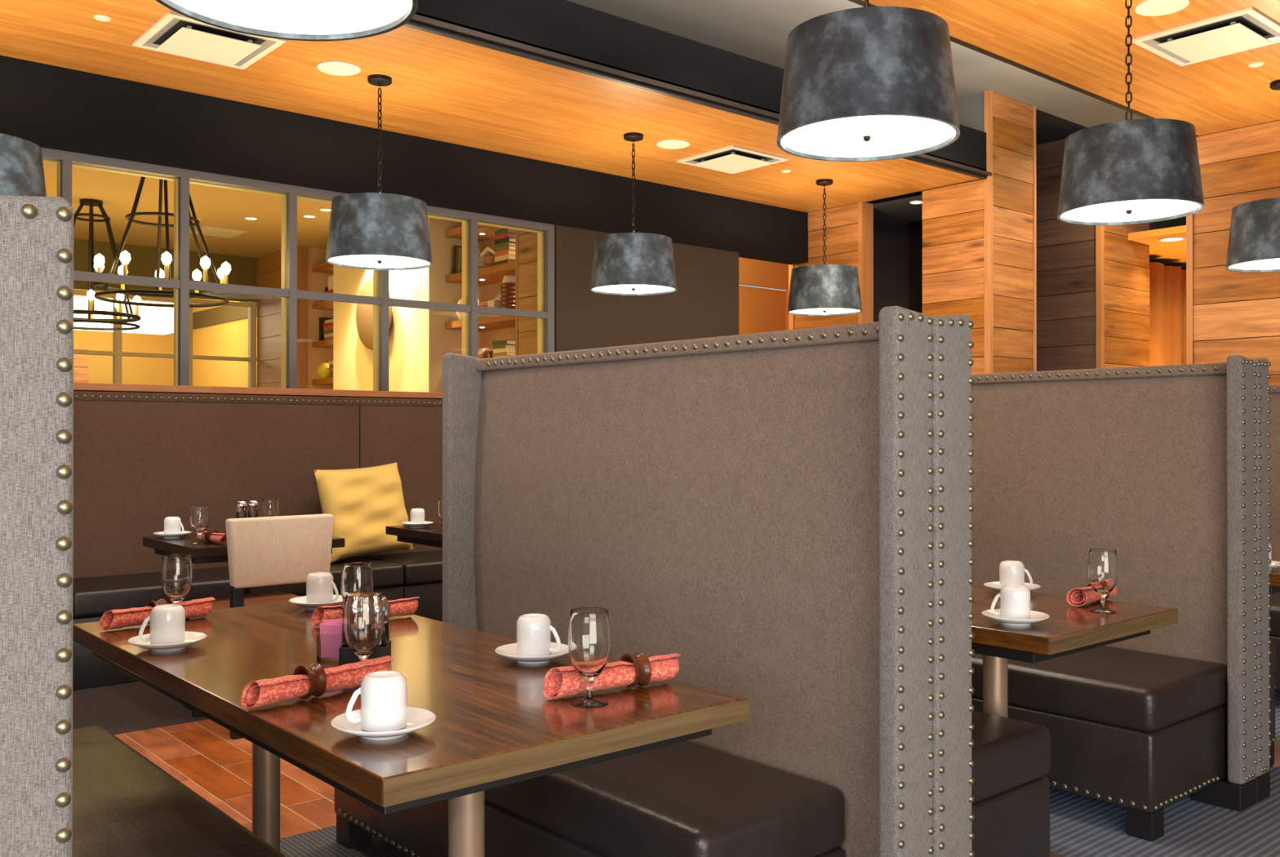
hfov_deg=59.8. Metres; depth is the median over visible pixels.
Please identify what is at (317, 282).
wall
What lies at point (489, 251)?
open book
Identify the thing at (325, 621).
packet
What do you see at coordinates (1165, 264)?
wall
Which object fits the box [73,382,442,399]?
trim
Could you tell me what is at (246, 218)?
recessed light
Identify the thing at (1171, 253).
ceiling
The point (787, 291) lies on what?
wall
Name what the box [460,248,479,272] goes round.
book
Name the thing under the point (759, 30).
ceiling
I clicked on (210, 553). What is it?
dining table
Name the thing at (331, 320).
book
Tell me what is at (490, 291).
wall
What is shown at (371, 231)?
drum pendant
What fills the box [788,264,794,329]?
trim
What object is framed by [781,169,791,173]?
ceiling disc
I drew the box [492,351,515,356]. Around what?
book
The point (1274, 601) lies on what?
seat cushion
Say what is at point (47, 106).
wall
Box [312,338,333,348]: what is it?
wall shelf
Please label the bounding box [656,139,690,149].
recessed light
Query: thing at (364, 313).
disc
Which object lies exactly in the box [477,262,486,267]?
book
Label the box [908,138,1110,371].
wall
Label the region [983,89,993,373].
trim
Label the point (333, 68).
recessed light
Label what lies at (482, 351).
bowl
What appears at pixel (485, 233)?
wall shelf
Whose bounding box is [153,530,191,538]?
saucer
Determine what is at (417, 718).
saucer
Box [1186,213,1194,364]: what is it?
trim
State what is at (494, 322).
wall shelf
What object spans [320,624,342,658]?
packet
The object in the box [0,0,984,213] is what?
ceiling
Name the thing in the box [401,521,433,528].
saucer
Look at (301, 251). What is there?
trim
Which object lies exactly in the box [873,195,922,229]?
ceiling
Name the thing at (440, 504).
water goblet
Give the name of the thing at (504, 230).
book
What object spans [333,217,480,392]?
panel
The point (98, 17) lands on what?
ceiling disc
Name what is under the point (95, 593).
seat cushion
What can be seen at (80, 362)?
wall
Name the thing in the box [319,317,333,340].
book
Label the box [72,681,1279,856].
floor
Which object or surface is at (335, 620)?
packet
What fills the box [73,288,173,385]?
wall
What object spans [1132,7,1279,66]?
ceiling vent
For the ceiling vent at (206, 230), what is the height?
0.020 m
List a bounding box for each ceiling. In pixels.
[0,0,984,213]
[43,162,331,257]
[566,0,1144,145]
[862,0,1279,136]
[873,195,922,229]
[1127,225,1186,267]
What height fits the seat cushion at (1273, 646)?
0.148 m
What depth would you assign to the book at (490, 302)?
9.32 m
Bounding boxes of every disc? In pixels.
[93,14,111,22]
[355,277,391,349]
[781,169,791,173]
[1248,62,1263,67]
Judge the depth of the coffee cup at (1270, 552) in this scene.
4.00 m
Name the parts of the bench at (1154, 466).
rail, panel, seat, leg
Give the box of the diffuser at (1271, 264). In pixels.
[1229,257,1279,270]
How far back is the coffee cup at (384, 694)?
1.79 m
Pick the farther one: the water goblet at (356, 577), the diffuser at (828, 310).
the diffuser at (828, 310)
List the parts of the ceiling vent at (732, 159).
plate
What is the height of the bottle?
0.141 m
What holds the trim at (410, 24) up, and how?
attached to the ceiling beam
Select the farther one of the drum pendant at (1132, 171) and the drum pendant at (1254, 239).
the drum pendant at (1254, 239)
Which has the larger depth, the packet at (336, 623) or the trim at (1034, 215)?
the trim at (1034, 215)
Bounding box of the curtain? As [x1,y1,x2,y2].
[1147,262,1186,366]
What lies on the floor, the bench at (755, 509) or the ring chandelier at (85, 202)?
the bench at (755, 509)
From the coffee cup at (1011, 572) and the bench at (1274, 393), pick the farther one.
the bench at (1274, 393)
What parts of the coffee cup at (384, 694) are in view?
handle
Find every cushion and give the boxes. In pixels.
[72,556,403,617]
[72,725,286,856]
[313,462,413,562]
[362,550,442,585]
[484,741,844,856]
[971,645,1226,732]
[971,710,1050,804]
[1269,591,1279,636]
[1269,638,1275,674]
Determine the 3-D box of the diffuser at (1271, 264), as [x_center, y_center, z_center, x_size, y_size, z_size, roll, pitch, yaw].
[3.626,-0.935,6.270,0.556,0.001,0.556,0,0,-41]
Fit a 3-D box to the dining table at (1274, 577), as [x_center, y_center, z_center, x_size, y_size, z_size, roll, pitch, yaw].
[1.988,0.890,4.708,0.750,0.760,1.633,0,0,-41]
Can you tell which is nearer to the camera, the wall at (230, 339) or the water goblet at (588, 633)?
the water goblet at (588, 633)
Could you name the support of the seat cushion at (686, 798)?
on the bench at (755, 509)
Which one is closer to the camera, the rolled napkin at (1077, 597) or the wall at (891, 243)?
the rolled napkin at (1077, 597)
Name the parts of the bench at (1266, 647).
leg, seat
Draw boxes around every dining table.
[72,602,748,856]
[142,532,344,710]
[386,523,442,547]
[971,584,1177,856]
[1269,552,1279,766]
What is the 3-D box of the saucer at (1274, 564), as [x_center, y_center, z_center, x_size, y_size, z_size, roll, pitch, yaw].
[2.240,0.495,4.024,0.167,0.024,0.167,0,0,-41]
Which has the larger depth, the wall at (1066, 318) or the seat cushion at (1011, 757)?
the wall at (1066, 318)
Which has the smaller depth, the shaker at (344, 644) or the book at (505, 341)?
the shaker at (344, 644)
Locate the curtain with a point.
(1167, 284)
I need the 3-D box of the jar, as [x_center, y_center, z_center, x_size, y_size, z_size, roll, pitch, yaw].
[-1.080,-1.110,9.258,0.174,0.330,0.174,0,0,-41]
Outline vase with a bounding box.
[455,297,462,319]
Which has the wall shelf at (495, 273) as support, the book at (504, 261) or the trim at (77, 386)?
the book at (504, 261)
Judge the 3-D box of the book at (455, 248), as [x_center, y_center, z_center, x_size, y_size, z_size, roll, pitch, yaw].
[-1.577,-1.485,9.909,0.170,0.260,0.059,0,0,-41]
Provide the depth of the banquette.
6.37 m
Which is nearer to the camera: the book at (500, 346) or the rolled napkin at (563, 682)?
the rolled napkin at (563, 682)
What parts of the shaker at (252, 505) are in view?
glass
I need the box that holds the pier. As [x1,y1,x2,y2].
[922,92,1033,374]
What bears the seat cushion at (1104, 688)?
on the bench at (1154, 466)
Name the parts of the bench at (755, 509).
leg, seat, panel, rail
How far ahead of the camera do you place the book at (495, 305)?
9.32 m
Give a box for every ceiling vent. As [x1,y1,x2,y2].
[132,11,286,69]
[189,226,248,238]
[676,145,788,173]
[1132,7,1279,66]
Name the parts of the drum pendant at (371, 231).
lamp shade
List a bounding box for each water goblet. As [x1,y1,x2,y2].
[160,553,192,619]
[190,505,208,544]
[262,497,278,516]
[341,562,373,602]
[343,591,383,661]
[438,497,442,532]
[568,607,610,707]
[1088,548,1118,613]
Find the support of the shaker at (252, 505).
on the condiment caddy
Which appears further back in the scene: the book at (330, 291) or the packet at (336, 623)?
the book at (330, 291)
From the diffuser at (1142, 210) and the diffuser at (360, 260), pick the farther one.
the diffuser at (360, 260)
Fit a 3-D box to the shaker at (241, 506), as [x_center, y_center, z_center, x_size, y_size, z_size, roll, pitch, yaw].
[-1.881,0.406,5.253,0.052,0.132,0.052,0,0,-41]
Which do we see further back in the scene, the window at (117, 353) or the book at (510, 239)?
the window at (117, 353)
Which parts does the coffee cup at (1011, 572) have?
handle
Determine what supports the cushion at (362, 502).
on the banquette
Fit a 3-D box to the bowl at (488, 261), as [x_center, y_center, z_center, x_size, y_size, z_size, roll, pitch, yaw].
[-1.223,-1.409,9.519,0.240,0.100,0.240,0,0,-41]
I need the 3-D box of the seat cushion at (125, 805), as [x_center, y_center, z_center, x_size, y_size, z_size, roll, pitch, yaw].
[-1.122,0.852,2.136,0.640,0.148,1.750,0,0,-41]
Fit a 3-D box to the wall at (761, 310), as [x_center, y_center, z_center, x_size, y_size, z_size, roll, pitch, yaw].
[0.827,-0.348,11.948,3.600,3.300,0.130,0,0,-41]
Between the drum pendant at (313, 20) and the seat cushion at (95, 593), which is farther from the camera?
the seat cushion at (95, 593)
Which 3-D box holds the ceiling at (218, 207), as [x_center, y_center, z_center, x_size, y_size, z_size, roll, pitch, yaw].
[-4.019,-1.985,9.312,8.000,0.050,5.800,0,0,-41]
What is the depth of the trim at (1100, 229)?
9.75 m
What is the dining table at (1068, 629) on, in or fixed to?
on the floor
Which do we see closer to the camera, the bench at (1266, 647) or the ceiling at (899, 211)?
the bench at (1266, 647)
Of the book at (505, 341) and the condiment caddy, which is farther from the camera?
the book at (505, 341)
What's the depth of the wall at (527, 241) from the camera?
8.59 m
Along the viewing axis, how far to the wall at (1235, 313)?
7.25 m
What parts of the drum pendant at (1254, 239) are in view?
lamp shade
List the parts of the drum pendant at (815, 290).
lamp shade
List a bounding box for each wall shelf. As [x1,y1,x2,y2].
[311,377,333,385]
[312,262,333,273]
[312,301,333,310]
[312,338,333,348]
[445,224,502,241]
[445,261,515,285]
[445,315,515,331]
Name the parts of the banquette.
panel, seat, rail, panel, seat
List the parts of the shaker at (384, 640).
glass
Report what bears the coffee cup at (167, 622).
on the saucer at (191, 637)
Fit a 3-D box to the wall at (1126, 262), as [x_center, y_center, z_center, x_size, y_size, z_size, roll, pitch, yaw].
[4.951,-0.654,10.702,2.559,3.900,0.272,0,0,-41]
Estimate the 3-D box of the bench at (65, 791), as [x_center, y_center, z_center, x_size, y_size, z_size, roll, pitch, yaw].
[-1.082,0.504,2.069,0.669,1.510,1.906,0,0,-41]
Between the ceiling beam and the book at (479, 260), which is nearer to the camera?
the ceiling beam
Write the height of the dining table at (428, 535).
0.760 m
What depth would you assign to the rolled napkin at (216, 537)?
4.94 m
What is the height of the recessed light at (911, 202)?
0.008 m
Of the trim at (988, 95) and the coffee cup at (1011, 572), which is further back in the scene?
the trim at (988, 95)
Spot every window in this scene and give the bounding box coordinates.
[40,146,554,392]
[73,289,257,387]
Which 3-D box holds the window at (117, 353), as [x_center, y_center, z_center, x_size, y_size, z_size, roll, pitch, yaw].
[-5.559,-0.664,11.726,3.090,1.570,0.080,0,0,-41]
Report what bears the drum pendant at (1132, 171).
hanging from the ceiling at (1079, 43)
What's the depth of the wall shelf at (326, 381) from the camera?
11.79 m
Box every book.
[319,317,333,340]
[323,322,333,327]
[323,325,333,330]
[323,328,333,334]
[324,289,333,293]
[324,319,333,323]
[324,333,333,337]
[324,336,333,340]
[450,244,461,274]
[453,245,462,274]
[455,246,459,273]
[457,247,462,272]
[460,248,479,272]
[477,257,483,262]
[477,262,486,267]
[478,301,487,306]
[478,314,487,317]
[480,246,494,257]
[487,299,501,305]
[488,303,501,307]
[492,339,515,345]
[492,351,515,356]
[493,344,515,349]
[493,347,515,353]
[494,228,515,235]
[494,232,515,239]
[494,236,515,244]
[494,241,515,248]
[494,244,515,252]
[494,249,515,257]
[494,253,515,262]
[495,259,515,265]
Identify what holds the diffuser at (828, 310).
attached to the drum pendant at (815, 290)
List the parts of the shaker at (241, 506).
glass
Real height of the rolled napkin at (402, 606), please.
0.061 m
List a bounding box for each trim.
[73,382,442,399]
[297,245,306,388]
[402,20,986,179]
[515,230,519,355]
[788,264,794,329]
[848,0,1199,137]
[857,201,873,323]
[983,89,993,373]
[1031,106,1036,371]
[1095,225,1104,368]
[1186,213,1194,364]
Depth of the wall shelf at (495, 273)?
9.45 m
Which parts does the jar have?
lid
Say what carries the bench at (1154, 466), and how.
on the floor
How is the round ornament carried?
on the wall shelf at (326, 381)
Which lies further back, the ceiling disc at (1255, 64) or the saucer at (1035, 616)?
the ceiling disc at (1255, 64)
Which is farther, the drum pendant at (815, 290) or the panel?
the panel
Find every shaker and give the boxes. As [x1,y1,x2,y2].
[235,500,247,518]
[247,500,258,517]
[340,600,349,647]
[377,598,390,655]
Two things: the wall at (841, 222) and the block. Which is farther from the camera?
the block
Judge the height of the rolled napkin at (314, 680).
0.062 m
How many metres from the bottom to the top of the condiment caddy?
0.042 m
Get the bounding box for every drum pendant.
[0,133,46,196]
[155,0,417,41]
[325,74,432,270]
[589,132,676,295]
[777,0,959,161]
[786,178,862,315]
[1057,0,1204,225]
[1225,79,1279,271]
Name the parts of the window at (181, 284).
rail, rail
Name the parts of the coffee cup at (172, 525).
handle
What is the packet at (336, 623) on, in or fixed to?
in the holder
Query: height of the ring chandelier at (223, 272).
1.100 m
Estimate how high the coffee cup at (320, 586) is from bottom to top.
0.086 m
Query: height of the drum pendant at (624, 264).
1.034 m
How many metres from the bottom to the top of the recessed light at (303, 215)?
0.008 m
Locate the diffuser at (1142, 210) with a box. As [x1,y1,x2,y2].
[1060,199,1199,222]
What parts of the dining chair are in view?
leg, leg, seat, backrest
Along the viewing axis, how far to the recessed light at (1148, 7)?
5.16 m
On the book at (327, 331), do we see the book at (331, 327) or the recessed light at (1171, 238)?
the book at (331, 327)
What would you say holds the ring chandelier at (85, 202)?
hanging from the ceiling at (218, 207)
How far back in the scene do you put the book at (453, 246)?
9.88 m
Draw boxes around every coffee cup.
[138,604,185,644]
[164,516,184,533]
[306,572,338,603]
[345,671,407,732]
[410,508,424,524]
[516,613,561,656]
[990,584,1030,619]
[999,560,1032,587]
[1269,543,1271,564]
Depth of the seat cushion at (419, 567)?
6.70 m
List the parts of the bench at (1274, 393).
rail, panel, seat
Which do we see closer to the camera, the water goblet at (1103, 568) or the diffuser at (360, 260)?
the water goblet at (1103, 568)
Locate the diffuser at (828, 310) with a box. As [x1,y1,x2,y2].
[790,307,859,314]
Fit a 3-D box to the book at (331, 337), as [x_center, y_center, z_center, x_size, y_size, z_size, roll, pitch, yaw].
[-3.201,-0.951,11.803,0.170,0.035,0.306,0,0,-40]
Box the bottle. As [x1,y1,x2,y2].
[482,348,489,358]
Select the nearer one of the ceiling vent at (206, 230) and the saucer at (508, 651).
the saucer at (508, 651)
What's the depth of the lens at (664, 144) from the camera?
7.62 m
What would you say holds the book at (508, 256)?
on the book at (504, 261)
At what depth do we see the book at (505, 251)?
9.25 m
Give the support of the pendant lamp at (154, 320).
hanging from the ceiling
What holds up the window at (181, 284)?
in the wall at (47, 106)
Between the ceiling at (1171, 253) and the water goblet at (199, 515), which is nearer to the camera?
the water goblet at (199, 515)
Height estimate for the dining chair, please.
0.900 m
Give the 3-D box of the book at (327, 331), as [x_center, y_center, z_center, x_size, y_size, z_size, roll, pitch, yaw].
[-3.202,-1.024,11.805,0.170,0.039,0.345,0,0,-41]
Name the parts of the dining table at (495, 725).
leg, leg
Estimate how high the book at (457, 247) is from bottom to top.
0.248 m
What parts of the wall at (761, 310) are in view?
panel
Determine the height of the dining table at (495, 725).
0.760 m
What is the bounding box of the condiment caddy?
[338,640,391,666]
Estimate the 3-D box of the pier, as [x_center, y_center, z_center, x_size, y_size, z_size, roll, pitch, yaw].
[2.749,-0.661,9.043,0.662,3.900,0.618,0,0,-41]
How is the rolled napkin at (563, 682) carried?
on the dining table at (495, 725)
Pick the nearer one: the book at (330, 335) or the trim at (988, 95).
the trim at (988, 95)
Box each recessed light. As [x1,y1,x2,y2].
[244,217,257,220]
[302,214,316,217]
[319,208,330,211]
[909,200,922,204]
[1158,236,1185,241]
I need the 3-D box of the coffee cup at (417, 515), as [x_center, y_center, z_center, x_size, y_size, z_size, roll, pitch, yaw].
[-1.167,0.461,5.814,0.087,0.086,0.074,0,0,29]
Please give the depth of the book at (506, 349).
9.28 m
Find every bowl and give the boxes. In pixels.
[477,348,493,359]
[482,255,495,266]
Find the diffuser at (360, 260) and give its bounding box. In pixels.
[328,254,429,267]
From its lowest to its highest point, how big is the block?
0.160 m
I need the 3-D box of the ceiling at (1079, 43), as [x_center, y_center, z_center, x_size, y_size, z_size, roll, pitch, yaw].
[2.037,-2.005,1.227,10.680,0.060,7.200,0,0,-41]
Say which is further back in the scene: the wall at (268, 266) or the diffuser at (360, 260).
the wall at (268, 266)
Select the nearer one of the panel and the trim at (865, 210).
the trim at (865, 210)
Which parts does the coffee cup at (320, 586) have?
handle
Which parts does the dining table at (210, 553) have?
leg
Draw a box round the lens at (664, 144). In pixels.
[657,141,688,148]
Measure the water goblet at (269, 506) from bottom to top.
0.169 m
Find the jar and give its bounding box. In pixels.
[499,275,515,309]
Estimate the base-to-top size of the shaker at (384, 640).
0.132 m
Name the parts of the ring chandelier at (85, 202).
rod, rod, bulb, rod, rod, rod, bulb, bulb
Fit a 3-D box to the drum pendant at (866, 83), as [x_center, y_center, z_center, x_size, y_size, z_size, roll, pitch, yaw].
[0.735,-1.447,3.606,0.580,1.034,0.580,0,0,-41]
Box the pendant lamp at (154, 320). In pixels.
[73,295,173,334]
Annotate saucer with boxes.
[127,631,206,651]
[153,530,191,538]
[288,595,342,609]
[330,706,435,740]
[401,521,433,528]
[494,642,568,663]
[981,608,1049,626]
[983,581,1040,593]
[1269,560,1279,569]
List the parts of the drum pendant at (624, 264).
lamp shade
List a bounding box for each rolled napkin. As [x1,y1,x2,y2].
[99,596,215,630]
[196,529,226,544]
[240,655,394,709]
[311,595,419,626]
[542,652,680,699]
[1066,583,1117,606]
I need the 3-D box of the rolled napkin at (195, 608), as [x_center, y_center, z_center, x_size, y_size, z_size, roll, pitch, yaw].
[-1.237,0.470,2.866,0.062,0.062,0.294,0,0,37]
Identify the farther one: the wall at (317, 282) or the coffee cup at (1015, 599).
the wall at (317, 282)
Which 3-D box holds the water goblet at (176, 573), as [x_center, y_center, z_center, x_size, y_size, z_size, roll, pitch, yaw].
[-1.223,0.418,2.940,0.077,0.169,0.077,0,0,-41]
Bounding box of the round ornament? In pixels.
[316,362,329,378]
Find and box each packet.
[319,622,339,648]
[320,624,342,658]
[322,618,342,623]
[324,620,342,644]
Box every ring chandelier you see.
[73,198,141,330]
[93,176,231,307]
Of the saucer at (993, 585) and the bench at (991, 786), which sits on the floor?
the bench at (991, 786)
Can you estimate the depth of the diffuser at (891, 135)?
3.61 m
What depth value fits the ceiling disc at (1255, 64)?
5.96 m
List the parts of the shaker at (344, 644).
glass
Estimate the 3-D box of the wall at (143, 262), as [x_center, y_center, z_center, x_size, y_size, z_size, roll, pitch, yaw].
[-6.614,-1.703,10.841,6.050,0.500,0.100,0,0,-41]
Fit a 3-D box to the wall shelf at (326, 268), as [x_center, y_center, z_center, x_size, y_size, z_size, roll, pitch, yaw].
[-3.111,-1.717,11.778,0.370,0.064,0.845,0,0,-41]
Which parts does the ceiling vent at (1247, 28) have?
plate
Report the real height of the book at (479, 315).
0.033 m
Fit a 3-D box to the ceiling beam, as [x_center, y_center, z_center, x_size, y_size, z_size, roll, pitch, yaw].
[-1.357,-2.145,5.174,10.660,0.315,0.030,0,0,-41]
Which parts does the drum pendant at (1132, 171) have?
lamp shade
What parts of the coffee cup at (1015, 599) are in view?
handle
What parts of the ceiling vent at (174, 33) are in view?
plate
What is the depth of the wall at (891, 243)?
11.10 m
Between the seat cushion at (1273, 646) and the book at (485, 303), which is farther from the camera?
the book at (485, 303)
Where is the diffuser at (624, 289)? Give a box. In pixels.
[592,284,674,293]
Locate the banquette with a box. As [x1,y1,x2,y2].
[72,391,442,690]
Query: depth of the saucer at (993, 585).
3.42 m
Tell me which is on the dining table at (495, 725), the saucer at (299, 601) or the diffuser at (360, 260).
the saucer at (299, 601)
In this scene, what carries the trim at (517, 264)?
attached to the wall at (527, 241)
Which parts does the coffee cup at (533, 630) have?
handle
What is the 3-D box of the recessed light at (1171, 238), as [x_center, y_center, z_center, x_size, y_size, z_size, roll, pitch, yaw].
[4.787,-1.703,10.021,0.225,0.008,0.225,0,0,-41]
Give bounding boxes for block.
[328,275,333,290]
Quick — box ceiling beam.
[416,0,986,171]
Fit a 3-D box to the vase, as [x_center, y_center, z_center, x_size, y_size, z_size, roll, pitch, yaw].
[-1.529,-1.063,9.782,0.180,0.240,0.180,0,0,-41]
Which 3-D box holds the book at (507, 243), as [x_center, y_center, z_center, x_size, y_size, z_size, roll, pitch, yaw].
[-1.092,-1.531,9.343,0.170,0.029,0.196,0,0,-42]
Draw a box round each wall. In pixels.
[0,55,809,399]
[73,239,257,302]
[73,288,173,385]
[73,349,88,382]
[192,297,257,386]
[256,250,281,388]
[306,247,333,389]
[480,238,515,349]
[518,230,537,355]
[738,257,787,334]
[786,264,788,330]
[793,92,984,329]
[865,193,909,322]
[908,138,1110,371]
[1104,216,1186,368]
[1149,260,1182,269]
[1193,120,1279,385]
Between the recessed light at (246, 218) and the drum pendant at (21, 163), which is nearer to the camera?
the drum pendant at (21, 163)
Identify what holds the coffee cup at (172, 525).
on the saucer at (162, 534)
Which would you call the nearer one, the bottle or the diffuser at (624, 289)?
the diffuser at (624, 289)
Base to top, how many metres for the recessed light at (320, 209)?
0.008 m
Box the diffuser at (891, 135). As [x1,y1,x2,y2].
[780,115,955,157]
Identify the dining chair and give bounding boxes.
[191,513,333,739]
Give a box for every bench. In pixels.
[0,195,286,856]
[333,306,933,856]
[481,314,1050,856]
[971,355,1257,841]
[1251,357,1275,802]
[1268,384,1279,690]
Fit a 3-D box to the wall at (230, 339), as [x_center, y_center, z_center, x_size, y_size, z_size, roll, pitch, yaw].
[-5.659,-0.334,15.169,0.100,3.300,2.600,0,0,-41]
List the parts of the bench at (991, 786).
seat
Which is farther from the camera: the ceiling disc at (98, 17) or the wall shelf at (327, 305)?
the wall shelf at (327, 305)
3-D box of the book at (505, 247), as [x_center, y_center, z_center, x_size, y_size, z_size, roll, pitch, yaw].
[-1.091,-1.499,9.342,0.170,0.035,0.197,0,0,-43]
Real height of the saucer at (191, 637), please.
0.024 m
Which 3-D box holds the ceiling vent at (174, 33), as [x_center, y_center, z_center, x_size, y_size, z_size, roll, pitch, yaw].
[-2.176,-1.940,5.623,0.570,0.032,0.570,0,0,-41]
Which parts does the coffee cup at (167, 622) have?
handle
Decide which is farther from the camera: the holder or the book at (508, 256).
the book at (508, 256)
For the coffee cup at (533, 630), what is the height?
0.086 m
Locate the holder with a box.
[316,633,338,662]
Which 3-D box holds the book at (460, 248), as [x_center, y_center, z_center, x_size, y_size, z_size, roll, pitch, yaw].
[-1.526,-1.474,9.850,0.170,0.236,0.056,0,0,-41]
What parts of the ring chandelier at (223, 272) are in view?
bulb, bulb, bulb, rod, bulb, rod, rod, bulb, bulb, rod, bulb, rod, rod, bulb, bulb, bulb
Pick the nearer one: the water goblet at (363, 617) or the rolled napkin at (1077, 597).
the water goblet at (363, 617)
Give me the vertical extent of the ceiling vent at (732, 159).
0.032 m
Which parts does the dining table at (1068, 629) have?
leg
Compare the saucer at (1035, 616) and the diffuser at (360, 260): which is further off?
the diffuser at (360, 260)
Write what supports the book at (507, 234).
on the book at (510, 239)

